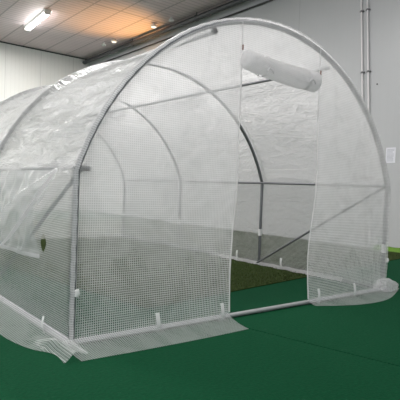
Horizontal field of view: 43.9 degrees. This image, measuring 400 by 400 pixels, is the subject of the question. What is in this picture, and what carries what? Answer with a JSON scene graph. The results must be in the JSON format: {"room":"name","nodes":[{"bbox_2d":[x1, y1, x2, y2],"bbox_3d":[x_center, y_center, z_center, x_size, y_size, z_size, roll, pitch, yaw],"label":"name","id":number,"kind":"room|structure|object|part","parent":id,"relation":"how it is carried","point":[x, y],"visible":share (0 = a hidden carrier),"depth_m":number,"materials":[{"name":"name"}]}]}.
{"room":"warehouse","nodes":[
{"label":"warehouse","id":0,"kind":"room"},
{"bbox_2d":[0,42,88,209],"bbox_3d":[-8.900,-2.314,13.086,12.700,5.130,0.150,1,2,-38],"label":"wall","id":1,"kind":"structure","parent":0,"point":[22,69],"depth_m":15.68,"materials":[{"name":"white paint"}]},
{"bbox_2d":[0,41,86,59],"bbox_3d":[-8.746,-4.854,12.952,12.700,0.033,0.028,1,2,-38],"label":"trim","id":2,"kind":"structure","parent":1,"relation":"attached to","point":[0,41],"depth_m":15.88,"materials":[{"name":"grey metal"}]},
{"bbox_2d":[0,0,232,58],"bbox_3d":[-2.493,-4.509,5.051,13.000,0.150,20.496,1,2,-38],"label":"ceiling","id":3,"kind":"structure","parent":0,"point":[77,28],"depth_m":12.85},
{"bbox_2d":[24,9,50,30],"bbox_3d":[-4.214,-4.637,12.848,0.180,0.115,1.720,1,2,-35],"label":"ceiling light","id":4,"kind":"object","parent":3,"relation":"attached to","point":[44,13],"visible":1,"depth_m":12.70,"materials":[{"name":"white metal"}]},
{"bbox_2d":[83,0,248,63],"bbox_3d":[-0.819,-4.457,12.874,0.148,0.213,9.976,1,2,-38],"label":"ceiling pipe","id":5,"kind":"object","parent":3,"relation":"hanging from","point":[233,3],"visible":1,"depth_m":12.68,"materials":[{"name":"grey metal"}]},
{"bbox_2d":[85,0,399,247],"bbox_3d":[2.441,-1.777,9.105,0.150,5.130,20.496,1,2,-38],"label":"wall","id":6,"kind":"structure","parent":0,"point":[335,25],"depth_m":9.18,"materials":[{"name":"white paint"}]},
{"bbox_2d":[99,0,272,63],"bbox_3d":[-0.684,-4.260,12.941,0.040,0.040,9.896,1,2,-38],"label":"trim","id":7,"kind":"structure","parent":6,"relation":"attached to","point":[268,0],"depth_m":12.92,"materials":[{"name":"grey metal"}]},
{"bbox_2d":[360,0,364,240],"bbox_3d":[2.785,-1.786,8.506,0.054,5.015,0.357,1,2,-38],"label":"conduit","id":8,"kind":"object","parent":6,"relation":"attached to","point":[361,10],"visible":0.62,"depth_m":8.51,"materials":[{"name":"white metal"}]},
{"bbox_2d":[366,0,370,242],"bbox_3d":[2.858,-1.781,8.414,0.054,5.015,0.357,1,2,-38],"label":"conduit","id":9,"kind":"object","parent":6,"relation":"attached to","point":[367,9],"visible":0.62,"depth_m":8.42,"materials":[{"name":"white metal"}]},
{"bbox_2d":[386,147,395,162],"bbox_3d":[3.112,-0.731,8.107,0.005,0.250,0.170,1,2,-38],"label":"notice","id":10,"kind":"object","parent":6,"relation":"attached to","point":[390,152],"visible":0.98,"depth_m":8.11,"materials":[{"name":"white paper"}]},
{"bbox_3d":[-2.697,0.787,5.182,13.000,0.194,20.496,1,2,-38],"label":"floor","id":11,"kind":"structure","parent":0,"visible":0},
{"bbox_2d":[0,267,399,399],"bbox_3d":[-4.134,0.660,4.037,8.982,0.006,20.157,1,2,-38],"label":"carpet","id":12,"kind":"object","parent":11,"relation":"on","point":[248,364],"visible":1,"depth_m":2.53,"materials":[{"name":"green carpet"}]},
{"bbox_2d":[0,17,398,362],"bbox_3d":[-0.954,-0.344,5.599,3.749,2.168,5.402,1,2,-38],"label":"greenhouse","id":13,"kind":"object","parent":12,"relation":"on","point":[125,127],"visible":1,"depth_m":3.41,"materials":[{"name":"white plastic"}]},
{"bbox_3d":[-2.277,0.692,4.768,0.028,0.027,5.034,1,2,-38],"label":"ground rail","id":14,"kind":"part","parent":13,"relation":"part of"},
{"bbox_3d":[-2.571,-0.449,7.710,3.158,2.128,0.014,1,2,-38],"label":"panel","id":15,"kind":"part","parent":13,"relation":"part of","materials":[{"name":"plastic"}]},
{"bbox_3d":[-0.202,-0.230,3.113,1.169,2.052,0.016,1,2,-38],"label":"panel","id":16,"kind":"part","parent":13,"relation":"part of","materials":[{"name":"plastic"}]},
{"bbox_3d":[0.524,0.825,3.772,3.158,0.031,0.033,1,2,-38],"label":"door sill","id":17,"kind":"part","parent":13,"relation":"part of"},
{"bbox_3d":[0.198,0.739,6.729,0.028,0.027,5.034,1,2,-38],"label":"ground rail","id":18,"kind":"part","parent":13,"relation":"part of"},
{"bbox_3d":[0.606,-0.936,3.651,0.775,0.183,0.155,1,2,-38],"label":"rolled door","id":19,"kind":"part","parent":13,"relation":"part of","materials":[{"name":"white plastic"}]},
{"bbox_3d":[0.213,-0.242,6.686,0.026,0.025,5.034,1,2,-38],"label":"shoulder rail","id":20,"kind":"part","parent":13,"relation":"part of","materials":[{"name":"grey metal"}]},
{"bbox_3d":[1.351,-0.196,4.343,1.184,2.042,0.013,1,2,-38],"label":"panel","id":21,"kind":"part","parent":13,"relation":"part of","materials":[{"name":"plastic"}]},
{"bbox_2d":[0,210,399,365],"bbox_3d":[-0.900,0.721,6.601,8.083,0.006,20.157,1,2,-38],"label":"carpet","id":22,"kind":"object","parent":11,"relation":"on","point":[371,330],"visible":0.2,"depth_m":3.69,"materials":[{"name":"green carpet"}]},
{"bbox_2d":[0,219,399,308],"bbox_3d":[-1.381,0.611,8.327,6.666,0.090,8.493,1,2,-38],"label":"mat","id":23,"kind":"object","parent":22,"relation":"on","point":[244,275],"visible":0.43,"depth_m":5.82,"materials":[{"name":"green carpet"}]}
]}

